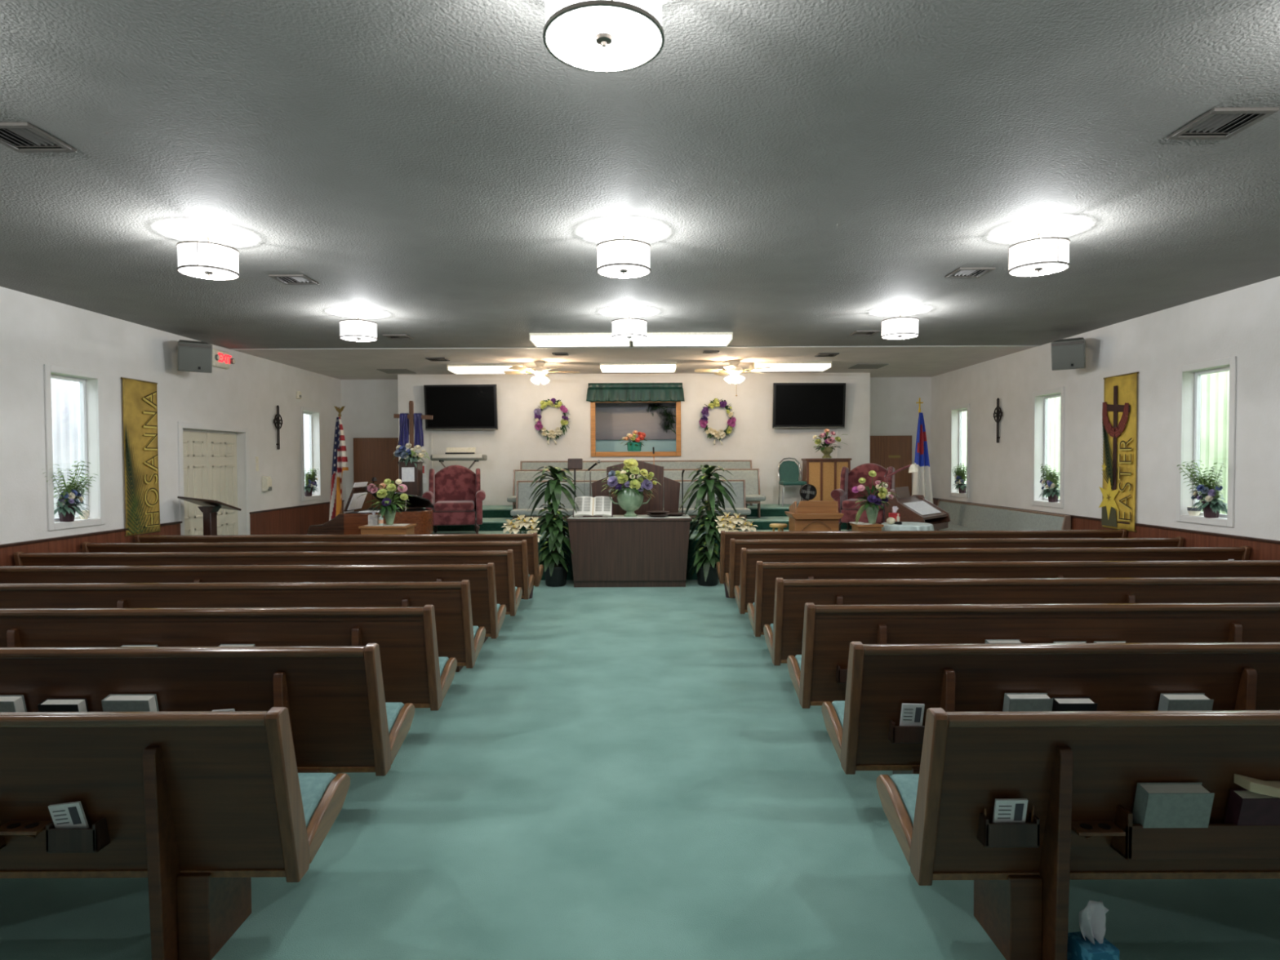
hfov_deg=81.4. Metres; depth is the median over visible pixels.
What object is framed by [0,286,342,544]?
wall
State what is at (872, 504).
flower vase
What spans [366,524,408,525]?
doily
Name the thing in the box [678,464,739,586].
potted plant
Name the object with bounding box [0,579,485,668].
pew
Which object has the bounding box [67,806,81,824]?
picture
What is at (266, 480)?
dispenser
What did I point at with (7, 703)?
hymnal
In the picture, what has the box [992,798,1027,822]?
card
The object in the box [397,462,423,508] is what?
pedestal
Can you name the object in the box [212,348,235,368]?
exit sign
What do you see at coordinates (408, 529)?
side table
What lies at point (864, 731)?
pew
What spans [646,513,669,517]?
plate
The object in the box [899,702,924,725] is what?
card
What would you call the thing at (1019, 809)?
picture
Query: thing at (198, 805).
pew
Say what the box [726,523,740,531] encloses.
flower
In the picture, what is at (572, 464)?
music stand
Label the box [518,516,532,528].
flower
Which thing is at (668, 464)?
pew
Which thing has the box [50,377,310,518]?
wall
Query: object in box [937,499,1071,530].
pew
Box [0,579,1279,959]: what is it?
floor
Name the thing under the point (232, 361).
lamp
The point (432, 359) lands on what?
ceiling vent
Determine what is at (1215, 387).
windows
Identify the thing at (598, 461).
microphone stand
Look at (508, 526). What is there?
flower
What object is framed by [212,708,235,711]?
card
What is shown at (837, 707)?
seat cushion
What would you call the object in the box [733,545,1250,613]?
pew
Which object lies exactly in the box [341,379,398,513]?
wall
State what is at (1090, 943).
tissue box
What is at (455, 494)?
armchair
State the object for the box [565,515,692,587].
table
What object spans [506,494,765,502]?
seat cushion
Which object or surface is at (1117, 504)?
banner
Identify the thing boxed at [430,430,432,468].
trim
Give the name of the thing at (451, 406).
television
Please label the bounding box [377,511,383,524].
sanitizer bottle
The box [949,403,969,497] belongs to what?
window
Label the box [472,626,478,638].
seat cushion
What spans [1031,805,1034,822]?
pencil
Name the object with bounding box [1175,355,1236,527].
window
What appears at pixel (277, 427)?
wall cross
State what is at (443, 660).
seat cushion
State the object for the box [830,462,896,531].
armchair
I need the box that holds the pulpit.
[591,459,679,515]
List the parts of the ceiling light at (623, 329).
lamp shade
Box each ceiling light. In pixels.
[176,231,239,279]
[339,311,377,342]
[542,0,664,72]
[595,229,650,278]
[611,311,647,340]
[880,309,919,339]
[1008,227,1070,276]
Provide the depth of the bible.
9.94 m
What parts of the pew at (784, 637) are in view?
seat, panel, rail, support post, rail, moulding, support post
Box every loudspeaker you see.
[177,339,212,373]
[1050,337,1085,370]
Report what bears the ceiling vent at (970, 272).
in the ceiling at (792, 172)
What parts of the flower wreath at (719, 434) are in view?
flower, flower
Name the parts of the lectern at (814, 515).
cornice, arch moulding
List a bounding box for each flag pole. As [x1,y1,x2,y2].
[333,405,345,513]
[915,397,923,416]
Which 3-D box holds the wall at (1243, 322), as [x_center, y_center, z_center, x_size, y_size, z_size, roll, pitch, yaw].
[5.550,-0.120,5.699,0.160,3.210,16.600,0,1,0]
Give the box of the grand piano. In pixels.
[307,485,434,534]
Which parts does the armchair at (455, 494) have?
arm, leg, seat frame, backrest, leg, arm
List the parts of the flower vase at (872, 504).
flower, flower, flower, flower, flower, flower, flower, flower, flower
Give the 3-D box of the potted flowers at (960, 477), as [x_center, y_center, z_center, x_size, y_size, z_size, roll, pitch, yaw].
[5.473,-0.031,12.649,0.312,0.510,0.518,0,1,0]
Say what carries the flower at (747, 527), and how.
on the lily at (721, 524)
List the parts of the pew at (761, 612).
seat, panel, rail, moulding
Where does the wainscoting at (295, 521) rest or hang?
attached to the wall at (35, 331)
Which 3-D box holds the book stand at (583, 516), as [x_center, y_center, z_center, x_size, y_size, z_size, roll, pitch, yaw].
[-0.628,0.414,9.954,0.400,0.197,0.204,0,1,0]
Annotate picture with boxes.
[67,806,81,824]
[914,707,921,722]
[1013,803,1023,820]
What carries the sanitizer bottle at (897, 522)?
on the tablecloth
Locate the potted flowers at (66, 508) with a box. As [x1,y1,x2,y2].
[44,461,97,521]
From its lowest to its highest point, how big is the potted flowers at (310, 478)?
0.470 m
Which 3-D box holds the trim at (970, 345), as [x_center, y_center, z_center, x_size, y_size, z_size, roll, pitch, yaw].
[-0.073,-1.808,10.168,11.070,0.008,0.040,0,1,0]
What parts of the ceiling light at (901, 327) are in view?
lamp shade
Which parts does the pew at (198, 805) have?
moulding, rail, panel, rail, support post, leg, panel, seat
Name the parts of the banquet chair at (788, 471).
leg, backrest, seat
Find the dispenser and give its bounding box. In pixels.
[262,475,271,491]
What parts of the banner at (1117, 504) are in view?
rod, rod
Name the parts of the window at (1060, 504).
sash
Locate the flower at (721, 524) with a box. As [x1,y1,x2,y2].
[715,521,730,533]
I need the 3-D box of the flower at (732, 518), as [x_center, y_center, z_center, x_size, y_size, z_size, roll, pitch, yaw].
[1.061,0.457,9.047,0.173,0.129,0.123,0,1,0]
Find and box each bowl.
[79,510,89,519]
[619,430,646,451]
[1186,506,1201,515]
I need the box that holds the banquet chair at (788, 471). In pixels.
[777,457,806,506]
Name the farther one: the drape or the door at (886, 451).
the door at (886, 451)
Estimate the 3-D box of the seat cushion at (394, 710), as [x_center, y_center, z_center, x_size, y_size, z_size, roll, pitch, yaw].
[-3.337,1.188,3.549,4.329,0.142,0.378,0,1,0]
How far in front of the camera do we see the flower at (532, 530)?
8.98 m
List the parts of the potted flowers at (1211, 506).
flower, flower, flower, pot, flower, flower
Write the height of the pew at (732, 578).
0.872 m
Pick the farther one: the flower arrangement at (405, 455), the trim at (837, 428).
the trim at (837, 428)
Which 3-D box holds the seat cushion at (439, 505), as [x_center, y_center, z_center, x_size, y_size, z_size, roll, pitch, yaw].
[-2.742,0.387,11.014,0.570,0.135,0.640,-1,1,-12]
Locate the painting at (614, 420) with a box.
[595,402,675,439]
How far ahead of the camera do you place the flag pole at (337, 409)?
12.22 m
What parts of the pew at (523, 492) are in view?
panel, rail, backrest, panel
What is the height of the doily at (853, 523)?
0.006 m
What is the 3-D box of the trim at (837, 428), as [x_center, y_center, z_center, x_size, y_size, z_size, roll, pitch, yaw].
[3.514,-0.248,13.231,0.030,1.350,0.015,0,1,0]
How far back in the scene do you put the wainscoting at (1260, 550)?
7.29 m
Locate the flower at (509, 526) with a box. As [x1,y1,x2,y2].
[503,519,515,530]
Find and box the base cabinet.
[801,457,851,501]
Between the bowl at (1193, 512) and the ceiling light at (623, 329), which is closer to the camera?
the bowl at (1193, 512)
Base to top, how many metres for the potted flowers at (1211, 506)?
0.549 m
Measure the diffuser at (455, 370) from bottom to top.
0.055 m
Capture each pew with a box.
[0,562,506,671]
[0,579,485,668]
[0,604,457,711]
[0,643,414,807]
[0,706,350,959]
[13,549,522,643]
[81,539,533,599]
[133,532,543,586]
[506,468,765,518]
[510,480,751,531]
[520,460,752,505]
[716,528,1127,583]
[724,536,1184,597]
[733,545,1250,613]
[746,560,1279,636]
[763,577,1279,665]
[786,602,1279,708]
[821,641,1279,774]
[875,707,1279,959]
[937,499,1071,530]
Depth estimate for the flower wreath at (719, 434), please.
13.11 m
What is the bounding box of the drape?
[1102,401,1128,437]
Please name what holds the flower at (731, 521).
on the lily at (721, 524)
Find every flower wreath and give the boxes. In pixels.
[533,398,570,444]
[698,398,736,444]
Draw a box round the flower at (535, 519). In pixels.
[527,516,539,528]
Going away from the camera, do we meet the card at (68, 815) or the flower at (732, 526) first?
the card at (68, 815)
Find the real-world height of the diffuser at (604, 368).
0.055 m
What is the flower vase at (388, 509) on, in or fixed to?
on the doily at (384, 524)
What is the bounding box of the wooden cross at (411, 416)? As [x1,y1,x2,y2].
[393,400,432,457]
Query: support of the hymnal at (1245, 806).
in the pew at (1080, 771)
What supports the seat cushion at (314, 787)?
on the pew at (198, 805)
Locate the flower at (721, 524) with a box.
[715,515,727,527]
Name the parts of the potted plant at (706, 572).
pot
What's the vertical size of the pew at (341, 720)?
0.872 m
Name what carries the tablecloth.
on the round table
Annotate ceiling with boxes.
[0,0,1279,348]
[235,346,1036,379]
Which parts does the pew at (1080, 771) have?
seat, panel, leg, support post, rail, panel, rail, moulding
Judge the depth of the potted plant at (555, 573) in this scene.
9.80 m
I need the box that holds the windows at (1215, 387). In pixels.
[961,370,1229,514]
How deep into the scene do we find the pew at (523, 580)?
7.42 m
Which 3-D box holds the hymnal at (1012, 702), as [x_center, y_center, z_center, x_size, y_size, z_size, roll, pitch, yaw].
[1.670,1.044,3.221,0.185,0.245,0.097,0,1,0]
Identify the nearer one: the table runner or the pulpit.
the table runner
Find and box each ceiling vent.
[0,122,76,152]
[268,274,319,284]
[382,334,413,339]
[425,357,449,361]
[551,352,568,355]
[702,351,719,353]
[814,352,839,356]
[849,330,880,335]
[944,266,995,278]
[1166,106,1279,139]
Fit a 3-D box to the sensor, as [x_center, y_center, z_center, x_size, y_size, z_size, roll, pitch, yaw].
[-5.579,-1.388,12.169,0.055,0.120,0.100,0,1,0]
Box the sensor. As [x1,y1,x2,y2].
[296,391,301,399]
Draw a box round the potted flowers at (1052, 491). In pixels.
[1039,464,1060,502]
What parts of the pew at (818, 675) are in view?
seat, panel, rail, support post, rail, moulding, support post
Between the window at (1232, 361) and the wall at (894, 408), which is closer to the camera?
the window at (1232, 361)
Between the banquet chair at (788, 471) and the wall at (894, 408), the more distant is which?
the wall at (894, 408)
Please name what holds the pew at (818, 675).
on the floor
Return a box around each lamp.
[214,354,219,360]
[230,358,235,364]
[368,477,377,509]
[884,463,918,497]
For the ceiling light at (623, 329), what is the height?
0.284 m
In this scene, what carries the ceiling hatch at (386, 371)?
attached to the ceiling at (902, 362)
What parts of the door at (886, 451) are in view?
name plate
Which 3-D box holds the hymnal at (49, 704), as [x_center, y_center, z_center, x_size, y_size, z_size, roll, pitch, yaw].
[-2.485,1.066,3.227,0.170,0.238,0.100,0,1,0]
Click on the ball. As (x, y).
(890, 520)
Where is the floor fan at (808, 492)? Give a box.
[799,484,817,501]
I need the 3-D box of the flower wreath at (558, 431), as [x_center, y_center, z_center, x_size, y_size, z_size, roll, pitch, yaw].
[-1.552,-1.038,13.136,0.690,0.818,0.146,0,1,0]
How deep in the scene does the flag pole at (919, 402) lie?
12.22 m
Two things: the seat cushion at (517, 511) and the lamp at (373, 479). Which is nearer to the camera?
the lamp at (373, 479)
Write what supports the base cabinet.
on the platform
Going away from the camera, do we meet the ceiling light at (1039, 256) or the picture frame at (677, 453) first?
the ceiling light at (1039, 256)
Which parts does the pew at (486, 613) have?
support post, rail, moulding, panel, support post, leg, panel, seat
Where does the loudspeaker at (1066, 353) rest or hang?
attached to the wall at (1243, 322)
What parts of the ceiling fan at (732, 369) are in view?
blade, blade, lamp shade, blade, lamp shade, motor, lamp shade, blade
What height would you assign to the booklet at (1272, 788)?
0.057 m
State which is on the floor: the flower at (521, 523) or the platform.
the platform
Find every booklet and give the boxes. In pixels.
[848,521,863,523]
[1234,773,1279,797]
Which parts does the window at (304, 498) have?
sash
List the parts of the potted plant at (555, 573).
pot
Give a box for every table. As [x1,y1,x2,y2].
[358,523,416,534]
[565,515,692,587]
[849,522,884,530]
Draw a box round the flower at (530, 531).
[528,530,541,542]
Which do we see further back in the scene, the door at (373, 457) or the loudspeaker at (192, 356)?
the door at (373, 457)
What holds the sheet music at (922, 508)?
on the pipe organ
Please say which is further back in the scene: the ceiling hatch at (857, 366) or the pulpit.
the ceiling hatch at (857, 366)
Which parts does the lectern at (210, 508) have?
post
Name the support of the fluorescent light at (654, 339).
attached to the ceiling at (792, 172)
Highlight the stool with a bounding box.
[769,523,787,531]
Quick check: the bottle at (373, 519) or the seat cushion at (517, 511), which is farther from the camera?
the seat cushion at (517, 511)
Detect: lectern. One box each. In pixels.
[177,496,241,534]
[784,500,844,531]
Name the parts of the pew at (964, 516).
rail, panel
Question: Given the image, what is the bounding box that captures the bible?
[573,496,613,517]
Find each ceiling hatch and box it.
[376,368,415,373]
[848,364,888,368]
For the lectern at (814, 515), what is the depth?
9.18 m
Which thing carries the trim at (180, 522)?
attached to the wall at (35, 331)
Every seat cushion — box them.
[297,773,336,827]
[385,702,404,733]
[433,500,475,511]
[438,656,448,676]
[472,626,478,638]
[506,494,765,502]
[510,507,751,515]
[795,654,801,671]
[831,700,844,727]
[841,498,884,510]
[889,773,919,826]
[938,523,984,530]
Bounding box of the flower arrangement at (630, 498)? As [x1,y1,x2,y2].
[600,458,658,516]
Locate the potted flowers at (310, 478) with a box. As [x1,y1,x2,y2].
[303,468,318,496]
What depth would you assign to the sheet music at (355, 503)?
9.74 m
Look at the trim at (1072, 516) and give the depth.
7.53 m
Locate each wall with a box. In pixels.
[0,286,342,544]
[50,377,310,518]
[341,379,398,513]
[397,372,870,505]
[595,439,675,452]
[870,377,931,493]
[930,275,1279,540]
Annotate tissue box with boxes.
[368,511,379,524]
[888,506,899,521]
[1066,900,1119,959]
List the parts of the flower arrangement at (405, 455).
flower, flower, flower, flower, flower, flower, flower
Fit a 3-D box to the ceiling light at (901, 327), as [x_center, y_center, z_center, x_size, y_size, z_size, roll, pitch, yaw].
[2.713,-1.623,7.763,0.372,0.284,0.372,0,1,0]
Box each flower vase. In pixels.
[356,478,411,524]
[851,470,897,524]
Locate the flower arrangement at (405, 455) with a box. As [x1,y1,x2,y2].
[392,441,430,469]
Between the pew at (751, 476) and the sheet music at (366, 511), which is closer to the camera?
the sheet music at (366, 511)
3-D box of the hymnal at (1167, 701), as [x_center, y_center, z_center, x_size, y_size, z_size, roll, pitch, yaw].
[2.350,1.044,3.221,0.190,0.240,0.100,0,1,0]
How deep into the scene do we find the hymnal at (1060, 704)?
3.18 m
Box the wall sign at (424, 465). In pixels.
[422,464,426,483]
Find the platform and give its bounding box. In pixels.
[396,504,851,580]
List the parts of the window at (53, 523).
sash, sill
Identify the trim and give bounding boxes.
[0,520,182,547]
[228,345,1040,350]
[248,500,344,514]
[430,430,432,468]
[836,427,838,457]
[933,497,1279,543]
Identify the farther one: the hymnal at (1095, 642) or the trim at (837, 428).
the trim at (837, 428)
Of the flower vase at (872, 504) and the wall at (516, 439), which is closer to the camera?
the flower vase at (872, 504)
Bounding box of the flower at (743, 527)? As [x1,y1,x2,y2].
[737,520,751,531]
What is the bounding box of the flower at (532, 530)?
[526,524,539,533]
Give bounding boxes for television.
[423,384,497,430]
[772,382,845,428]
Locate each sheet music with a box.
[346,481,368,510]
[357,510,380,512]
[902,501,941,515]
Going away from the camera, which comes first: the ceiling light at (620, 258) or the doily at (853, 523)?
the ceiling light at (620, 258)
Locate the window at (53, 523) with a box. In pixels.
[43,364,105,530]
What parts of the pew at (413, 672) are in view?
support post, rail, moulding, support post, rail, panel, seat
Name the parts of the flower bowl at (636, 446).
flower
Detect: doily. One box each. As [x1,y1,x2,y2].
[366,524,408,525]
[853,523,871,524]
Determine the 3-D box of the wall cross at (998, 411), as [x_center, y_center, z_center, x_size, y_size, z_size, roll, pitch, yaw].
[5.441,-0.907,11.302,0.051,0.683,0.278,0,1,0]
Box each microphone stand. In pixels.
[584,459,600,496]
[681,469,690,537]
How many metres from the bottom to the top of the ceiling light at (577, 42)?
0.284 m
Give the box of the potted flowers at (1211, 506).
[1177,460,1227,517]
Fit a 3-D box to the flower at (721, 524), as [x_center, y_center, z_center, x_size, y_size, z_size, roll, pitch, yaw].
[0.985,0.499,8.989,0.173,0.131,0.117,-1,2,-24]
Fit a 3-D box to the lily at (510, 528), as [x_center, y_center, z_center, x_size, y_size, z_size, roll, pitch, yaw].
[-1.435,0.928,9.031,0.498,1.009,0.344,0,1,0]
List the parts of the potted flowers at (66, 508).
flower, flower, pot, flower, flower, flower, flower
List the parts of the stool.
seat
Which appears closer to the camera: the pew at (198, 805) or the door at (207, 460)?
the pew at (198, 805)
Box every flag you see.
[328,417,348,520]
[911,412,933,503]
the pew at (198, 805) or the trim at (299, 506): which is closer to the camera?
the pew at (198, 805)
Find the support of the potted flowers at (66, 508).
on the window at (53, 523)
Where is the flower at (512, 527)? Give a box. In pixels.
[509,522,521,533]
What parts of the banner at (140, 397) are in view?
rod, rod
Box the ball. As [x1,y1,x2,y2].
[886,517,895,524]
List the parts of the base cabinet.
cloth panel, cloth panel, cloth panel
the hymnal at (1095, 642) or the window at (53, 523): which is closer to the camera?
the hymnal at (1095, 642)
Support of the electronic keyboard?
on the platform
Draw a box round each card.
[48,800,88,828]
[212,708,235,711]
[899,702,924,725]
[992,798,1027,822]
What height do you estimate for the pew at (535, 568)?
0.872 m
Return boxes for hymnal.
[0,694,26,711]
[37,697,88,711]
[101,693,159,711]
[120,644,158,647]
[218,644,254,646]
[984,639,1022,643]
[1002,693,1053,711]
[1051,697,1097,711]
[1053,641,1086,643]
[1093,640,1125,643]
[1132,782,1214,827]
[1157,693,1213,711]
[1223,788,1279,825]
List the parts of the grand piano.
lid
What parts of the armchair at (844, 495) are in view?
arm, leg, seat frame, backrest, arm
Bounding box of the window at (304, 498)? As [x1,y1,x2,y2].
[300,406,322,501]
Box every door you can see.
[177,421,249,535]
[353,437,399,511]
[870,435,911,495]
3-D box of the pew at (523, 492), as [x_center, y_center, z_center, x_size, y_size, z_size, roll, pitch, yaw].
[-0.138,0.400,11.248,3.580,0.785,0.430,0,1,0]
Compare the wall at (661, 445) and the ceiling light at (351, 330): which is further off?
the wall at (661, 445)
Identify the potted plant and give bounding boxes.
[526,466,586,586]
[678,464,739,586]
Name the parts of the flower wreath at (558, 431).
flower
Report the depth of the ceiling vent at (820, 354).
10.87 m
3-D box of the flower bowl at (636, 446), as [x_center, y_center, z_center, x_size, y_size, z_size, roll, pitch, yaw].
[-0.125,-0.700,13.286,0.515,0.373,0.337,0,1,0]
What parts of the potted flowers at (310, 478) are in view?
pot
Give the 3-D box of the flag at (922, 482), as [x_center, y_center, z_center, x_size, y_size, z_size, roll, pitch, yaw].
[4.634,-0.279,12.187,0.343,1.648,0.103,0,1,0]
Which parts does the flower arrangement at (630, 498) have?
flower, handle, flower, flower, flower, flower, flower, flower, flower, flower, flower, flower, flower, flower, flower, flower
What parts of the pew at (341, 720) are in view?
rail, moulding, panel, support post, leg, rail, panel, seat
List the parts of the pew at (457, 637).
support post, rail, moulding, support post, rail, panel, seat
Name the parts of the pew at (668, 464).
rail, backrest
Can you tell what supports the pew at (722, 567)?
on the floor
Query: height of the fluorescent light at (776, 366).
0.088 m
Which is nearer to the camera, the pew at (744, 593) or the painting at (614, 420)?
the pew at (744, 593)
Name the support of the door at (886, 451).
in the wall at (894, 408)
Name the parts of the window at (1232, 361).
sill, sash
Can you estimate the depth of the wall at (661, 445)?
13.98 m
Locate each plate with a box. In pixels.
[255,456,258,463]
[255,464,258,471]
[646,511,669,515]
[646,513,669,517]
[666,512,685,516]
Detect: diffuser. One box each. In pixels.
[448,366,517,373]
[600,364,675,372]
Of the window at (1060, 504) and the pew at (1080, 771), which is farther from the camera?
the window at (1060, 504)
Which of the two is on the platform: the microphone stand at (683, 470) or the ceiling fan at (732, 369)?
the microphone stand at (683, 470)
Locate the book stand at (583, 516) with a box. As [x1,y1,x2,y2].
[577,515,607,517]
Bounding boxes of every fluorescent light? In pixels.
[447,364,528,374]
[528,332,631,347]
[600,362,676,373]
[631,332,733,346]
[748,361,831,371]
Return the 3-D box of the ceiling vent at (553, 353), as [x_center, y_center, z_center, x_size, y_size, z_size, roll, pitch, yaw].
[-1.148,-1.813,10.718,0.220,0.017,0.170,0,1,0]
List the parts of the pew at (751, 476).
panel, rail, backrest, panel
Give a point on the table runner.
(683, 516)
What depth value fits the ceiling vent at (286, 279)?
6.29 m
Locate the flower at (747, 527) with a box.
[743,520,757,531]
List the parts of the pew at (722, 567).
seat, panel, moulding, rail, panel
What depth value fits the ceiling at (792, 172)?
3.88 m
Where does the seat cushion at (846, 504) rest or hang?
on the armchair at (844, 495)
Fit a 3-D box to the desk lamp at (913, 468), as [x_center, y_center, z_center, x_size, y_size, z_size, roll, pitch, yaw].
[3.413,0.007,9.723,0.454,0.435,0.128,0,1,0]
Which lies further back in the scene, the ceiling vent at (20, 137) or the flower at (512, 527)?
the flower at (512, 527)
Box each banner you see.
[120,377,160,536]
[1098,371,1138,532]
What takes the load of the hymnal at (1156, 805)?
in the pew at (1080, 771)
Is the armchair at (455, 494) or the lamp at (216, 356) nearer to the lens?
the lamp at (216, 356)
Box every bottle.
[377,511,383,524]
[893,513,902,524]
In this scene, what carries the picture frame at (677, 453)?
attached to the wall at (516, 439)
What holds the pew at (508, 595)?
on the floor
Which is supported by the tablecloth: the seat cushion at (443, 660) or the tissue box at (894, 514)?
the tissue box at (894, 514)
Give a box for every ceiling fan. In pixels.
[502,360,579,384]
[694,360,772,395]
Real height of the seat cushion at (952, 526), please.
0.087 m
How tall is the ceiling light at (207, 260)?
0.284 m
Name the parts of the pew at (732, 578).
seat, panel, moulding, rail, panel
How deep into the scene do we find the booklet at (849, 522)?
9.16 m
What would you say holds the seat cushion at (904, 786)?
on the pew at (1080, 771)
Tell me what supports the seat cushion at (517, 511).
on the pew at (523, 492)
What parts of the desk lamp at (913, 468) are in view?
arm, lamp shade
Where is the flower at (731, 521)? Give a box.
[725,518,737,529]
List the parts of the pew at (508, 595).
panel, rail, moulding, panel, panel, seat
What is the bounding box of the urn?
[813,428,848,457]
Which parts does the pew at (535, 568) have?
panel, rail, moulding, panel, seat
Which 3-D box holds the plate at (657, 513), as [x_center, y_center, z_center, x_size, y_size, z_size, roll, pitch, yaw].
[0.237,0.437,9.894,0.310,0.036,0.310,0,1,0]
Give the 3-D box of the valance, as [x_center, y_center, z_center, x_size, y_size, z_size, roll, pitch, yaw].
[-0.082,-1.545,13.136,1.731,0.332,0.139,0,1,0]
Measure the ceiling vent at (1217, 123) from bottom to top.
0.017 m
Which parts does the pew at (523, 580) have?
panel, rail, moulding, panel, seat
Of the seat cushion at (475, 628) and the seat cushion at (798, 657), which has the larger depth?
the seat cushion at (475, 628)
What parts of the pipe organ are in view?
panel, panel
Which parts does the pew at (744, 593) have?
seat, panel, moulding, rail, panel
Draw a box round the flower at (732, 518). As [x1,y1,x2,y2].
[720,511,734,522]
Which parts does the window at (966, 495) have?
sash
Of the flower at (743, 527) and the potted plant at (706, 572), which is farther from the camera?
the potted plant at (706, 572)
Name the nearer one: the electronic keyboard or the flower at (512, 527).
the flower at (512, 527)
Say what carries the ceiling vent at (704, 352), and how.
attached to the ceiling at (902, 362)
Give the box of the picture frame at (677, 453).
[590,400,680,456]
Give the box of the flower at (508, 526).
[502,521,513,533]
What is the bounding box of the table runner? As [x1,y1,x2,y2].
[568,514,690,518]
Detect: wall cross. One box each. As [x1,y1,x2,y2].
[273,404,282,449]
[993,397,1002,442]
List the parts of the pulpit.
wing panel, panel, wing panel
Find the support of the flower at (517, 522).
on the lily at (510, 528)
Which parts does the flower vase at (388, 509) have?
flower, flower, flower, flower, flower, flower, flower, flower, flower, flower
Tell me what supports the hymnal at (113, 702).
in the pew at (341, 720)
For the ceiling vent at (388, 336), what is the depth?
9.19 m
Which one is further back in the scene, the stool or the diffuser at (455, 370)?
the diffuser at (455, 370)
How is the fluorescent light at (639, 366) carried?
attached to the ceiling at (902, 362)
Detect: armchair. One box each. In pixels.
[422,465,485,533]
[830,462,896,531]
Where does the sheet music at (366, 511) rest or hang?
on the grand piano
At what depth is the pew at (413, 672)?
4.08 m
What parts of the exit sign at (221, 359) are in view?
letter panel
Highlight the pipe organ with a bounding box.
[885,486,950,530]
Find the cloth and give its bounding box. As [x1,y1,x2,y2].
[398,413,423,448]
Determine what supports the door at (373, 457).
in the wall at (369, 410)
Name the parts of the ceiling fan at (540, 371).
blade, blade, lamp shade, motor, lamp shade, blade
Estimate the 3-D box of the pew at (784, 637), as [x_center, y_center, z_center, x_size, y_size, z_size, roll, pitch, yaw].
[3.177,1.071,5.218,4.535,0.872,0.582,0,1,0]
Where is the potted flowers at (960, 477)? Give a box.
[951,462,967,493]
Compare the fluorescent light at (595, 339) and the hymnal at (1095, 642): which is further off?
the fluorescent light at (595, 339)
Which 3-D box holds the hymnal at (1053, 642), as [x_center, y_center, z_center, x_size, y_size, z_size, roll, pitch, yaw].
[2.364,1.014,4.099,0.180,0.254,0.094,0,1,0]
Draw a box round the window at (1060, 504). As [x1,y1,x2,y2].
[1031,386,1064,508]
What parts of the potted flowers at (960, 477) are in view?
pot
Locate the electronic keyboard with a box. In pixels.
[430,447,487,468]
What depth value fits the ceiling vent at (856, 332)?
9.04 m
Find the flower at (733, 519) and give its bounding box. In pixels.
[730,513,744,524]
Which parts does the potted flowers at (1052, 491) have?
pot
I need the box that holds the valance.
[586,382,684,401]
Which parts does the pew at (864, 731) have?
seat, panel, rail, leg, support post, rail, moulding, support post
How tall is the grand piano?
1.319 m
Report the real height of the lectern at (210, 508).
1.260 m
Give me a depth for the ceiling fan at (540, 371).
11.49 m
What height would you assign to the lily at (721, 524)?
1.029 m
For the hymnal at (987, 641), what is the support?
in the pew at (818, 675)
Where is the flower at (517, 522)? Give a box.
[513,515,524,525]
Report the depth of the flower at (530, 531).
8.96 m
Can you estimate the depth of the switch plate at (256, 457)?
10.86 m
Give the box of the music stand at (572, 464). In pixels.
[565,458,582,538]
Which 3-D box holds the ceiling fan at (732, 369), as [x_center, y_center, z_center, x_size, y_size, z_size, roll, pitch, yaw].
[1.455,-1.578,11.605,1.210,0.552,1.156,-1,2,-20]
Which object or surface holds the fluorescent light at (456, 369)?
attached to the ceiling at (902, 362)
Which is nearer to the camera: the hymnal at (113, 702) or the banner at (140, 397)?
the hymnal at (113, 702)
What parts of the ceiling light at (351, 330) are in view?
lamp shade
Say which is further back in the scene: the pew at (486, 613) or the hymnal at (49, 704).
the pew at (486, 613)
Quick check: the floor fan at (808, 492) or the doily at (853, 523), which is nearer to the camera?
the doily at (853, 523)
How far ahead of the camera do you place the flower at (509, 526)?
8.98 m
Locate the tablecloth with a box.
[881,521,933,530]
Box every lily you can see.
[502,515,541,599]
[715,511,757,598]
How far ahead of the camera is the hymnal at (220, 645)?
4.08 m
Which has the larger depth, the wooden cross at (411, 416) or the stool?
the wooden cross at (411, 416)
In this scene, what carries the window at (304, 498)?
in the wall at (35, 331)

